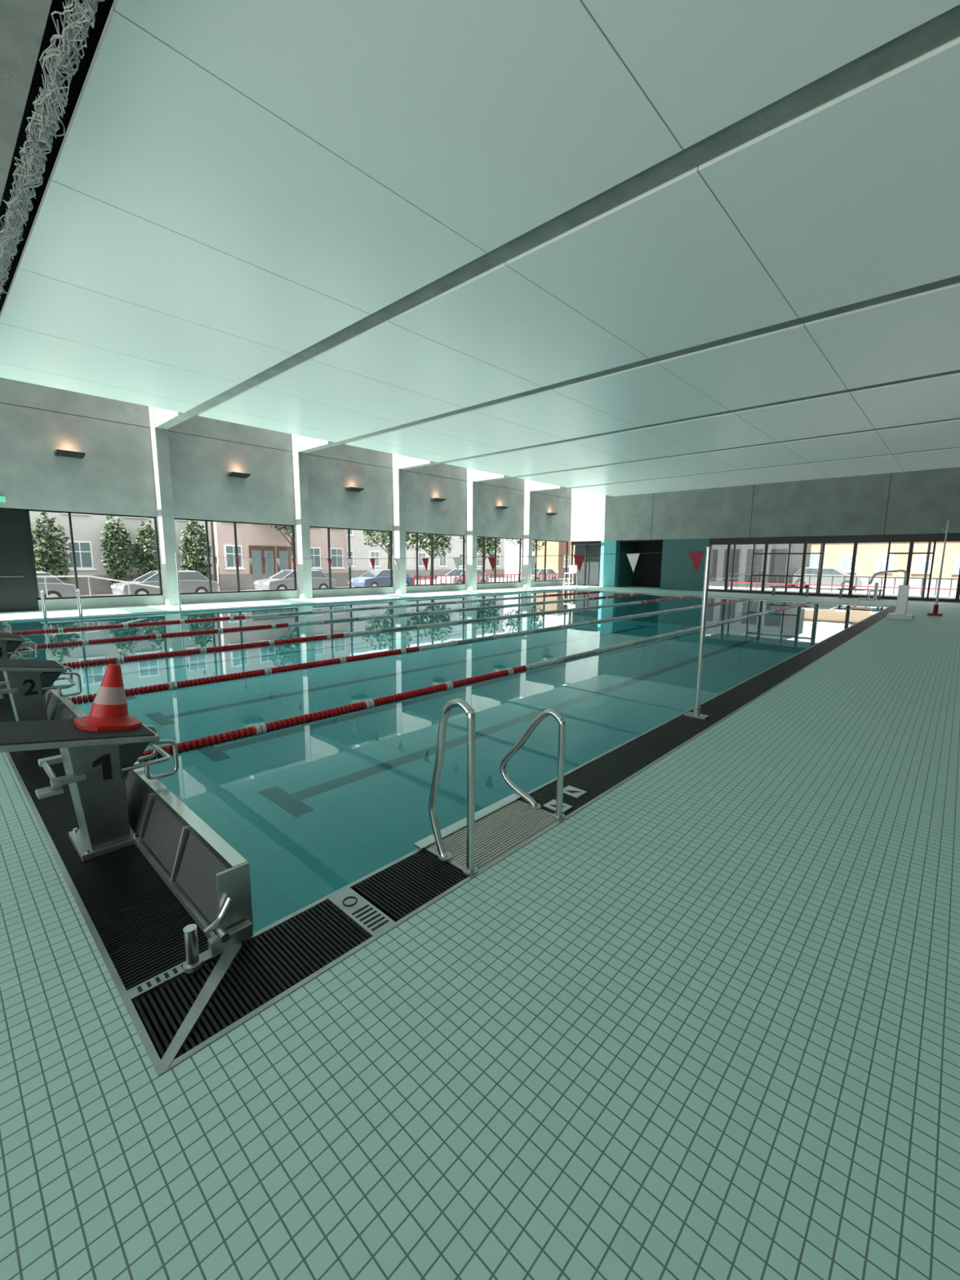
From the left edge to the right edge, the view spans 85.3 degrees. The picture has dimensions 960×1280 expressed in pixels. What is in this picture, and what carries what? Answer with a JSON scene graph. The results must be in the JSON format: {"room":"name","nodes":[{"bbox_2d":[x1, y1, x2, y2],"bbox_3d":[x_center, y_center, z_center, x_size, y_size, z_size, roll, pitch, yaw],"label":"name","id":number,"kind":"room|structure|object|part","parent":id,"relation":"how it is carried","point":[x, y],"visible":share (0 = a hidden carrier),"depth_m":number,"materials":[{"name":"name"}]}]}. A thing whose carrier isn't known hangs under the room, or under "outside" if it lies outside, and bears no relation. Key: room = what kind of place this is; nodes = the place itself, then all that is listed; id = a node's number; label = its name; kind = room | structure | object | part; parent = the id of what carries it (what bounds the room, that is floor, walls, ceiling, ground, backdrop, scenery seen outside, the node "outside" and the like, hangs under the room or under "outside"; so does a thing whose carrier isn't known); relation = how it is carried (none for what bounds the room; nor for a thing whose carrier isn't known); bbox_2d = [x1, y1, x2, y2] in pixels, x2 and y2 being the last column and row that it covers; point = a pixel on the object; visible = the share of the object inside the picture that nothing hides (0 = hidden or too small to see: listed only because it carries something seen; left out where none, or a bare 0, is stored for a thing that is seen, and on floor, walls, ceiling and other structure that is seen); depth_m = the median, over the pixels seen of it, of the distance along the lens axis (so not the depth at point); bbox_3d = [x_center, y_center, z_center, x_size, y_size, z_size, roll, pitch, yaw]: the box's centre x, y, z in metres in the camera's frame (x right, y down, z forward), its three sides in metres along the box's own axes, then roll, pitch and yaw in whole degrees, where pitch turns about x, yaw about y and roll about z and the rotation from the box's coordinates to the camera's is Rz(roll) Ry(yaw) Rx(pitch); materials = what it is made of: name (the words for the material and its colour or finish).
{"room":"indoor swimming pool","nodes":[
{"label":"indoor swimming pool","id":0,"kind":"room"},
{"bbox_2d":[0,0,114,312],"bbox_3d":[3.145,-6.967,13.286,20.750,1.340,37.000,8,12,42],"label":"ceiling recess","id":1,"kind":"structure","parent":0,"point":[104,8],"depth_m":6.13,"materials":[{"name":"black"}]},
{"bbox_2d":[0,377,571,610],"bbox_3d":[-6.518,-5.395,22.573,0.350,7.000,37.000,8,12,42],"label":"wall","id":2,"kind":"structure","parent":0,"point":[115,475],"depth_m":19.01,"materials":[{"name":"concrete"}]},
{"bbox_2d":[0,496,5,502],"bbox_3d":[-13.652,-3.988,14.715,0.054,0.160,0.360,8,12,42],"label":"exit sign","id":3,"kind":"object","parent":2,"relation":"attached to","point":[2,499],"visible":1,"depth_m":14.79,"materials":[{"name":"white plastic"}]},
{"bbox_2d":[0,507,38,612],"bbox_3d":[-13.803,-2.311,15.117,0.160,3.000,1.250,8,12,42],"label":"door","id":4,"kind":"structure","parent":2,"relation":"in","point":[18,593],"depth_m":15.27,"materials":[{"name":"black"}]},
{"bbox_2d":[53,448,85,458],"bbox_3d":[-12.314,-5.585,15.646,0.418,0.124,0.680,8,12,42],"label":"uplight","id":5,"kind":"object","parent":2,"relation":"attached to","point":[57,452],"visible":1,"depth_m":15.59,"materials":[{"name":"grey metal"}]},
{"bbox_2d":[26,509,162,599],"bbox_3d":[-12.237,-2.714,16.775,0.100,2.670,3.370,8,12,42],"label":"window","id":6,"kind":"structure","parent":2,"relation":"in","point":[28,510],"depth_m":16.32,"materials":[{"name":"black"}]},
{"bbox_2d":[174,517,297,594],"bbox_3d":[-9.260,-3.167,19.949,0.100,2.670,4.620,8,12,42],"label":"window","id":7,"kind":"structure","parent":2,"relation":"in","point":[205,521],"depth_m":19.81,"materials":[{"name":"black"}]},
{"bbox_2d":[226,471,250,478],"bbox_3d":[-8.912,-6.103,19.273,0.418,0.124,0.680,8,12,42],"label":"uplight","id":8,"kind":"object","parent":2,"relation":"attached to","point":[235,474],"visible":1,"depth_m":19.19,"materials":[{"name":"black plastic"}]},
{"bbox_2d":[309,525,392,589],"bbox_3d":[-5.858,-3.685,23.576,0.100,2.670,4.620,8,12,42],"label":"window","id":9,"kind":"structure","parent":2,"relation":"in","point":[328,528],"depth_m":23.48,"materials":[{"name":"black"}]},
{"bbox_2d":[345,486,364,492],"bbox_3d":[-5.510,-6.621,22.900,0.418,0.124,0.680,8,12,42],"label":"uplight","id":10,"kind":"object","parent":2,"relation":"attached to","point":[350,488],"visible":1,"depth_m":22.80,"materials":[{"name":"black plastic"}]},
{"bbox_2d":[405,531,464,586],"bbox_3d":[-2.456,-4.202,27.204,0.100,2.670,4.620,8,12,42],"label":"window","id":11,"kind":"structure","parent":2,"relation":"in","point":[416,533],"depth_m":27.14,"materials":[{"name":"black"}]},
{"bbox_2d":[431,497,446,502],"bbox_3d":[-2.108,-7.138,26.528,0.418,0.124,0.680,8,12,42],"label":"uplight","id":12,"kind":"object","parent":2,"relation":"attached to","point":[438,500],"visible":1,"depth_m":26.43,"materials":[{"name":"black plastic"}]},
{"bbox_2d":[476,536,521,583],"bbox_3d":[0.946,-4.720,30.831,0.100,2.670,4.620,8,12,42],"label":"window","id":13,"kind":"structure","parent":2,"relation":"in","point":[484,537],"depth_m":30.75,"materials":[{"name":"black"}]},
{"bbox_2d":[495,506,508,509],"bbox_3d":[1.294,-7.656,30.155,0.418,0.124,0.680,8,12,42],"label":"uplight","id":14,"kind":"object","parent":2,"relation":"attached to","point":[496,507],"visible":1,"depth_m":30.03,"materials":[{"name":"black plastic"}]},
{"bbox_2d":[531,539,568,582],"bbox_3d":[4.413,-5.248,34.528,0.100,2.670,4.810,8,12,42],"label":"window","id":15,"kind":"structure","parent":2,"relation":"in","point":[545,542],"depth_m":34.42,"materials":[{"name":"black"}]},
{"bbox_2d":[546,512,557,515],"bbox_3d":[4.696,-8.174,33.782,0.418,0.124,0.680,8,12,42],"label":"uplight","id":16,"kind":"object","parent":2,"relation":"attached to","point":[548,513],"visible":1,"depth_m":33.65,"materials":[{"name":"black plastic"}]},
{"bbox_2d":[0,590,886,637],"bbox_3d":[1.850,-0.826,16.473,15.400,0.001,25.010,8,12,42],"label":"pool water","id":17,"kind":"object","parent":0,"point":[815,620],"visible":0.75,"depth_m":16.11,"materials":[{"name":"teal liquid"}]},
{"bbox_2d":[0,591,599,634],"bbox_3d":[-1.806,-1.385,19.867,0.114,0.108,24.945,8,12,42],"label":"lane rope","id":18,"kind":"object","parent":17,"relation":"on","point":[495,598],"visible":0.91,"depth_m":14.81,"materials":[{"name":"red plastic"}]},
{"bbox_2d":[17,593,642,650],"bbox_3d":[0.026,-1.114,18.187,0.114,0.108,24.945,8,12,42],"label":"lane rope","id":19,"kind":"object","parent":17,"relation":"on","point":[157,636],"visible":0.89,"depth_m":12.14,"materials":[{"name":"red plastic"}]},
{"bbox_2d":[60,595,690,668],"bbox_3d":[1.858,-0.843,16.508,0.114,0.108,24.945,8,12,42],"label":"lane rope","id":20,"kind":"object","parent":17,"relation":"on","point":[117,660],"visible":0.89,"depth_m":10.38,"materials":[{"name":"red plastic"}]},
{"bbox_2d":[67,598,746,704],"bbox_3d":[3.690,-0.573,14.828,0.114,0.108,24.945,8,12,42],"label":"lane rope","id":21,"kind":"object","parent":17,"relation":"on","point":[170,686],"visible":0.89,"depth_m":8.32,"materials":[{"name":"red plastic"}]},
{"bbox_2d":[138,601,809,763],"bbox_3d":[5.522,-0.302,13.149,0.114,0.108,24.945,8,12,42],"label":"lane rope","id":22,"kind":"object","parent":17,"relation":"on","point":[256,730],"visible":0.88,"depth_m":6.02,"materials":[{"name":"red plastic"}]},
{"bbox_2d":[4,589,888,946],"bbox_3d":[1.819,-0.043,16.621,15.525,1.646,25.060,8,12,42],"label":"pool water","id":23,"kind":"object","parent":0,"point":[316,810],"visible":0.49,"depth_m":10.36,"materials":[{"name":"liquid"}]},
{"bbox_2d":[9,650,253,943],"bbox_3d":[-6.646,0.539,7.372,15.272,0.810,0.160,8,12,42],"label":"wall","id":24,"kind":"structure","parent":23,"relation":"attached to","point":[202,869],"depth_m":2.55,"materials":[{"name":"silver metal"}]},
{"bbox_2d":[203,896,253,955],"bbox_3d":[-1.033,1.178,2.154,0.094,0.207,0.184,8,12,42],"label":"bracket","id":25,"kind":"object","parent":24,"relation":"attached to","point":[223,939],"visible":1,"depth_m":2.15,"materials":[{"name":"silver metal"}]},
{"bbox_2d":[0,585,959,1279],"bbox_3d":[2.023,-0.519,15.259,23.650,0.300,37.000,8,12,42],"label":"floor","id":26,"kind":"structure","parent":0,"point":[703,1024],"depth_m":1.70,"materials":[{"name":"tile"}]},
{"bbox_2d":[148,406,533,605],"bbox_3d":[-5.581,-5.460,23.064,0.550,7.000,25.380,8,12,42],"label":"columns","id":27,"kind":"structure","parent":26,"relation":"on","point":[159,437],"depth_m":21.31,"materials":[{"name":"paint"}]},
{"bbox_2d":[0,589,896,1059],"bbox_3d":[1.846,-0.704,16.436,16.170,0.310,25.795,8,12,42],"label":"gutter grating","id":28,"kind":"object","parent":26,"relation":"on","point":[139,921],"depth_m":2.57,"materials":[{"name":"black plastic"}]},
{"bbox_2d":[0,620,12,633],"bbox_3d":[-7.748,-0.035,8.021,0.500,0.740,0.782,8,12,42],"label":"starting block","id":29,"kind":"object","parent":28,"relation":"on","point":[7,628],"visible":0.73,"depth_m":8.14,"materials":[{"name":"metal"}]},
{"bbox_2d":[0,633,38,689],"bbox_3d":[-5.916,0.235,6.342,0.500,0.740,0.782,8,12,42],"label":"starting block","id":30,"kind":"object","parent":28,"relation":"on","point":[9,642],"visible":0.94,"depth_m":6.33,"materials":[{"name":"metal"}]},
{"bbox_2d":[0,658,81,721],"bbox_3d":[-4.084,0.506,4.662,0.500,0.740,0.782,8,12,42],"label":"starting block","id":31,"kind":"object","parent":28,"relation":"on","point":[27,682],"visible":0.92,"depth_m":4.59,"materials":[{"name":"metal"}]},
{"bbox_2d":[40,588,82,620],"bbox_3d":[-11.069,-0.951,13.795,0.356,0.787,0.830,8,12,42],"label":"pool ladder","id":32,"kind":"object","parent":28,"relation":"on","point":[78,597],"visible":1,"depth_m":13.65,"materials":[{"name":"silver metal"}]},
{"bbox_3d":[-11.325,-0.912,13.523,0.356,0.787,0.080,8,12,42],"label":"handrail","id":33,"kind":"part","parent":32,"relation":"part of","materials":[{"name":"silver metal"}]},
{"bbox_3d":[-10.814,-0.990,14.067,0.356,0.787,0.080,8,12,42],"label":"handrail","id":34,"kind":"part","parent":32,"relation":"part of","materials":[{"name":"silver metal"}]},
{"bbox_2d":[0,719,178,861],"bbox_3d":[-2.179,0.787,2.916,0.500,0.740,0.782,8,12,42],"label":"starting block","id":35,"kind":"object","parent":28,"relation":"on","point":[96,764],"visible":0.96,"depth_m":2.82,"materials":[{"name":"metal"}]},
{"bbox_2d":[73,663,142,731],"bbox_3d":[-2.120,0.324,2.950,0.290,0.374,0.290,8,12,42],"label":"traffic cone","id":36,"kind":"object","parent":35,"relation":"on","point":[108,711],"visible":1,"depth_m":2.91,"materials":[{"name":"red"}]},
{"bbox_2d":[174,552,182,611],"bbox_3d":[-9.263,-1.775,15.988,0.220,1.768,0.120,8,12,42],"label":"post","id":37,"kind":"object","parent":28,"relation":"on","point":[176,562],"visible":1,"depth_m":15.98,"materials":[{"name":"silver metal"}]},
{"bbox_2d":[126,942,239,1005],"bbox_3d":[-1.165,1.307,2.070,0.055,0.036,0.393,8,12,42],"label":"plate","id":38,"kind":"object","parent":28,"relation":"on","point":[143,988],"visible":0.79,"depth_m":2.00,"materials":[{"name":"metal"}]},
{"bbox_2d":[182,924,202,973],"bbox_3d":[-1.136,1.212,2.052,0.068,0.170,0.068,8,12,42],"label":"bollard post","id":39,"kind":"object","parent":38,"relation":"on","point":[193,963],"visible":1,"depth_m":2.04,"materials":[{"name":"silver metal"}]},
{"bbox_2d":[327,886,395,937],"bbox_3d":[-0.553,1.260,2.408,0.368,0.039,0.120,8,12,42],"label":"plate","id":40,"kind":"object","parent":28,"relation":"on","point":[363,913],"visible":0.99,"depth_m":2.39,"materials":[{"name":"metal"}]},
{"bbox_2d":[0,588,896,1076],"bbox_3d":[1.847,-0.836,16.416,16.170,0.037,25.795,8,12,42],"label":"trim","id":41,"kind":"structure","parent":28,"relation":"attached to","point":[168,1060],"depth_m":2.09,"materials":[{"name":"metal"}]},
{"bbox_3d":[0.088,1.154,3.142,0.438,0.040,0.900,8,12,42],"label":"step grate","id":42,"kind":"part","parent":28,"relation":"part of","materials":[{"name":"beige plastic"}]},
{"bbox_2d":[428,698,565,875],"bbox_3d":[0.049,1.124,3.167,0.560,1.792,0.890,8,12,42],"label":"pool ladder","id":43,"kind":"object","parent":28,"relation":"attached to","point":[469,869],"visible":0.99,"depth_m":2.82,"materials":[{"name":"silver metal"}]},
{"bbox_3d":[-0.148,0.749,2.740,0.356,0.927,0.080,8,12,42],"label":"handrail","id":44,"kind":"part","parent":43,"relation":"part of","materials":[{"name":"silver metal"}]},
{"bbox_3d":[0.337,0.762,3.404,0.535,0.702,0.080,8,12,42],"label":"handrail","id":45,"kind":"part","parent":43,"relation":"part of","materials":[{"name":"silver metal"}]},
{"bbox_2d":[522,577,535,591],"bbox_3d":[2.658,-3.040,28.432,0.356,0.787,0.780,8,12,42],"label":"pool ladder","id":46,"kind":"object","parent":28,"relation":"on","point":[523,577],"visible":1,"depth_m":28.29,"materials":[{"name":"silver metal"}]},
{"bbox_3d":[2.420,-3.004,28.178,0.356,0.787,0.080,8,12,42],"label":"handrail","id":47,"kind":"part","parent":46,"relation":"part of","materials":[{"name":"silver metal"}]},
{"bbox_3d":[2.896,-3.076,28.686,0.356,0.787,0.080,8,12,42],"label":"handrail","id":48,"kind":"part","parent":46,"relation":"part of","materials":[{"name":"silver metal"}]},
{"bbox_2d":[543,799,572,813],"bbox_3d":[0.516,1.100,3.450,0.150,0.009,0.120,8,12,42],"label":"plate","id":49,"kind":"object","parent":28,"relation":"on","point":[552,804],"visible":0.61,"depth_m":3.44,"materials":[{"name":"white plastic"}]},
{"bbox_2d":[563,785,586,798],"bbox_3d":[0.657,1.067,3.672,0.150,0.009,0.120,8,12,42],"label":"plate","id":50,"kind":"object","parent":28,"relation":"on","point":[570,790],"visible":0.93,"depth_m":3.66,"materials":[{"name":"white plastic"}]},
{"bbox_2d":[684,546,711,719],"bbox_3d":[2.301,-0.067,5.386,0.220,1.768,0.120,8,12,42],"label":"post","id":51,"kind":"object","parent":28,"relation":"on","point":[696,710],"visible":1,"depth_m":5.38,"materials":[{"name":"silver metal"}]},
{"bbox_2d":[177,551,706,572],"bbox_3d":[-3.470,-1.599,10.590,15.780,0.313,0.019,8,12,42],"label":"flag","id":52,"kind":"object","parent":51,"relation":"hanging from","point":[696,556],"visible":1,"depth_m":6.93,"materials":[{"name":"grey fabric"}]},
{"bbox_2d":[563,564,577,588],"bbox_3d":[5.586,-3.895,32.111,0.638,1.402,0.640,8,12,42],"label":"chair","id":53,"kind":"object","parent":26,"relation":"on","point":[572,569],"visible":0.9,"depth_m":32.14,"materials":[{"name":"white plastic"}]},
{"bbox_2d":[769,586,812,596],"bbox_3d":[15.780,-2.477,26.488,1.800,0.460,0.420,8,12,42],"label":"bench","id":54,"kind":"object","parent":26,"relation":"on","point":[773,587],"visible":0.99,"depth_m":26.28,"materials":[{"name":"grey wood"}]},
{"bbox_2d":[836,588,884,599],"bbox_3d":[17.905,-2.163,24.540,1.800,0.460,0.420,8,12,42],"label":"bench","id":55,"kind":"object","parent":26,"relation":"on","point":[841,589],"visible":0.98,"depth_m":24.49,"materials":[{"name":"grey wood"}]},
{"bbox_2d":[848,569,914,619],"bbox_3d":[12.448,-1.445,16.101,1.603,1.465,0.700,8,12,42],"label":"lift","id":56,"kind":"object","parent":26,"relation":"on","point":[904,590],"visible":1,"depth_m":15.70,"materials":[{"name":"white metal"}]},
{"bbox_2d":[927,520,948,616],"bbox_3d":[14.718,-2.277,16.610,0.360,3.000,0.360,8,12,42],"label":"pole stand","id":57,"kind":"object","parent":26,"relation":"on","point":[935,608],"visible":1,"depth_m":16.66,"materials":[{"name":"white metal"}]},
{"bbox_2d":[0,0,959,491],"bbox_3d":[3.000,-7.071,14.785,23.000,1.185,25.340,8,12,42],"label":"ceiling beams","id":58,"kind":"structure","parent":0,"point":[23,23],"depth_m":5.85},
{"bbox_2d":[0,0,105,299],"bbox_3d":[-6.053,-5.162,6.692,14.987,0.322,0.254,8,12,42],"label":"safety net","id":59,"kind":"object","parent":58,"relation":"attached to","point":[33,157],"visible":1,"depth_m":4.79,"materials":[{"name":"grey fabric"}]},
{"bbox_2d":[0,0,959,496],"bbox_3d":[3.344,-6.235,13.204,20.209,0.080,37.000,8,12,42],"label":"ceiling","id":60,"kind":"structure","parent":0,"point":[233,187],"depth_m":6.75,"materials":[{"name":"paint"}]},
{"bbox_2d":[80,570,959,602],"bbox_3d":[6.263,-1.250,21.515,140.000,0.650,160.000,8,12,42],"label":"ground","id":61,"kind":"structure","parent":0,"point":[913,593],"depth_m":34.32,"materials":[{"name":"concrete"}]},
{"bbox_2d":[31,511,72,583],"bbox_3d":[-22.455,-4.456,27.147,1.044,4.394,1.958,8,12,42],"label":"climbing plant","id":62,"kind":"object","parent":61,"relation":"on","point":[46,559],"visible":0.82,"depth_m":27.08,"materials":[{"name":"green plant"}]},
{"bbox_2d":[35,571,76,597],"bbox_3d":[-19.860,-2.148,21.903,1.820,1.440,4.400,8,11,39],"label":"car","id":63,"kind":"object","parent":61,"relation":"on","point":[56,588],"visible":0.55,"depth_m":22.41,"materials":[{"name":"silver metal"}]},
{"bbox_2d":[36,575,159,597],"bbox_3d":[-14.205,-1.772,18.308,0.050,0.974,5.640,8,12,42],"label":"ramp railing","id":64,"kind":"object","parent":61,"relation":"on","point":[88,576],"visible":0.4,"depth_m":18.57,"materials":[{"name":"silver metal"}]},
{"bbox_2d":[99,515,134,583],"bbox_3d":[-20.446,-4.834,29.312,0.983,4.531,1.698,8,12,42],"label":"climbing plant","id":65,"kind":"object","parent":61,"relation":"on","point":[121,548],"visible":0.97,"depth_m":29.22,"materials":[{"name":"green plant"}]},
{"bbox_2d":[29,511,214,595],"bbox_3d":[-26.314,-6.207,26.757,4.140,8.000,22.400,8,12,42],"label":"building","id":66,"kind":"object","parent":61,"relation":"on","point":[86,528],"visible":0.26,"depth_m":29.21,"materials":[{"name":"white paint"}]},
{"bbox_2d":[133,520,160,576],"bbox_3d":[-19.347,-4.875,30.551,1.042,4.262,1.671,6,10,31],"label":"climbing plant","id":67,"kind":"object","parent":61,"relation":"on","point":[152,563],"visible":0.61,"depth_m":30.23,"materials":[{"name":"green plant"}]},
{"bbox_2d":[111,570,218,595],"bbox_3d":[-15.777,-2.769,26.256,1.820,1.440,4.400,8,12,42],"label":"car","id":68,"kind":"object","parent":61,"relation":"on","point":[190,581],"visible":0.71,"depth_m":25.87,"materials":[{"name":"silver metal"}]},
{"bbox_2d":[178,520,212,579],"bbox_3d":[-17.642,-5.271,32.314,1.061,4.548,1.932,8,12,42],"label":"climbing plant","id":69,"kind":"object","parent":61,"relation":"on","point":[202,541],"visible":0.72,"depth_m":32.09,"materials":[{"name":"green plant"}]},
{"bbox_2d":[210,521,348,591],"bbox_3d":[-14.958,-7.359,38.065,4.140,7.100,9.700,8,12,42],"label":"building","id":70,"kind":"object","parent":61,"relation":"on","point":[253,540],"visible":0.38,"depth_m":35.51,"materials":[{"name":"pink paint"}]},
{"bbox_2d":[267,524,311,569],"bbox_3d":[-12.570,-6.752,34.964,3.137,6.780,3.198,8,12,42],"label":"tree","id":71,"kind":"object","parent":61,"relation":"on","point":[286,528],"visible":0.08,"depth_m":34.59,"materials":[{"name":"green plant"}]},
{"bbox_2d":[253,569,335,590],"bbox_3d":[-11.088,-3.505,31.402,1.820,1.440,4.400,8,12,42],"label":"car","id":72,"kind":"object","parent":61,"relation":"on","point":[283,580],"visible":0.71,"depth_m":30.39,"materials":[{"name":"silver metal"}]},
{"bbox_2d":[351,568,413,586],"bbox_3d":[-6.733,-4.167,36.045,1.820,1.440,4.400,8,12,42],"label":"car","id":73,"kind":"object","parent":61,"relation":"on","point":[375,577],"visible":0.46,"depth_m":34.99,"materials":[{"name":"blue"}]},
{"bbox_2d":[360,530,411,568],"bbox_3d":[-7.044,-7.245,40.677,3.996,6.148,4.254,8,12,42],"label":"tree","id":74,"kind":"object","parent":61,"relation":"on","point":[384,537],"visible":0.27,"depth_m":40.25,"materials":[{"name":"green plant"}]},
{"bbox_2d":[346,529,504,581],"bbox_3d":[-7.784,-10.786,58.140,4.140,8.000,28.100,8,12,42],"label":"building","id":75,"kind":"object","parent":61,"relation":"on","point":[442,566],"visible":0.24,"depth_m":56.44,"materials":[{"name":"white paint"}]},
{"bbox_2d":[406,533,452,584],"bbox_3d":[-3.967,-7.538,43.984,3.870,5.794,4.125,8,12,42],"label":"tree","id":76,"kind":"object","parent":61,"relation":"on","point":[437,539],"visible":0.62,"depth_m":43.37,"materials":[{"name":"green plant"}]},
{"bbox_2d":[437,568,489,583],"bbox_3d":[-1.290,-4.996,41.849,1.820,1.440,4.400,8,12,42],"label":"car","id":77,"kind":"object","parent":61,"relation":"on","point":[454,572],"visible":0.51,"depth_m":40.85,"materials":[{"name":"grey metal"}]},
{"bbox_2d":[464,536,501,570],"bbox_3d":[0.394,-8.104,48.645,3.502,5.598,3.737,8,12,42],"label":"tree","id":78,"kind":"object","parent":61,"relation":"on","point":[489,547],"visible":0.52,"depth_m":48.04,"materials":[{"name":"green plant"}]},
{"bbox_2d":[413,573,573,584],"bbox_3d":[5.646,-5.488,46.990,0.070,1.000,30.000,8,12,42],"label":"fence","id":79,"kind":"object","parent":61,"relation":"on","point":[460,575],"visible":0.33,"depth_m":41.56,"materials":[{"name":"red metal"}]},
{"bbox_2d":[505,538,544,551],"bbox_3d":[4.918,-9.512,53.272,4.220,7.077,4.411,8,12,42],"label":"tree","id":80,"kind":"object","parent":61,"relation":"on","point":[512,540],"visible":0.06,"depth_m":52.66,"materials":[{"name":"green plant"}]},
{"bbox_2d":[517,568,558,580],"bbox_3d":[5.514,-6.031,49.103,1.820,1.440,4.400,8,12,42],"label":"car","id":81,"kind":"object","parent":61,"relation":"on","point":[539,571],"visible":0.35,"depth_m":48.57,"materials":[{"name":"grey metal"}]},
{"bbox_2d":[532,541,570,578],"bbox_3d":[15.365,-11.536,72.850,4.140,5.500,21.100,8,12,42],"label":"building","id":82,"kind":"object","parent":61,"relation":"on","point":[557,563],"visible":0.11,"depth_m":64.80,"materials":[{"name":"yellow paint"}]},
{"bbox_2d":[569,542,574,579],"bbox_3d":[18.019,-9.482,56.084,17.100,6.500,4.140,8,12,42],"label":"building","id":83,"kind":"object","parent":61,"relation":"on","point":[571,542],"visible":0.02,"depth_m":60.23,"materials":[{"name":"beige paint"}]},
{"bbox_2d":[709,543,811,588],"bbox_3d":[19.973,-5.987,39.650,7.700,3.660,6.050,8,12,42],"label":"building","id":84,"kind":"structure","parent":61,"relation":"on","point":[776,563],"depth_m":36.59,"materials":[{"name":"black"}]},
{"bbox_2d":[791,567,866,590],"bbox_3d":[23.439,-4.177,35.313,4.400,1.440,1.820,8,12,42],"label":"car","id":85,"kind":"object","parent":61,"relation":"on","point":[808,571],"visible":0.61,"depth_m":34.59,"materials":[{"name":"silver metal"}]},
{"bbox_2d":[730,542,931,597],"bbox_3d":[20.262,-3.719,26.339,16.500,3.160,3.840,8,12,42],"label":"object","id":86,"kind":"object","parent":61,"relation":"on","point":[929,543],"visible":0.16,"depth_m":28.57,"materials":[{"name":"grey metal"}]},
{"bbox_2d":[728,573,958,596],"bbox_3d":[25.862,-2.781,27.761,24.000,0.980,0.090,8,12,42],"label":"fence","id":87,"kind":"object","parent":61,"relation":"on","point":[833,576],"visible":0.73,"depth_m":31.02,"materials":[{"name":"red metal"}]},
{"bbox_2d":[808,541,959,586],"bbox_3d":[36.486,-6.530,44.699,20.100,4.400,4.140,8,12,42],"label":"building","id":88,"kind":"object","parent":61,"relation":"on","point":[871,557],"visible":0.46,"depth_m":43.73,"materials":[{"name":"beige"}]},
{"bbox_2d":[568,466,959,591],"bbox_3d":[15.585,-6.209,28.949,24.000,7.300,2.503,8,12,42],"label":"wall","id":89,"kind":"structure","parent":0,"point":[920,501],"depth_m":28.44,"materials":[{"name":"concrete"}]},
{"bbox_2d":[569,541,601,586],"bbox_3d":[7.361,-5.219,35.619,2.400,3.000,0.620,8,12,42],"label":"door","id":90,"kind":"structure","parent":89,"relation":"in","point":[588,575],"depth_m":35.66,"materials":[{"name":"black"}]},
{"bbox_2d":[707,533,959,602],"bbox_3d":[18.254,-3.553,25.255,13.950,3.000,0.140,8,12,42],"label":"window","id":91,"kind":"structure","parent":89,"relation":"in","point":[938,537],"depth_m":25.94,"materials":[{"name":"black"}]}
]}

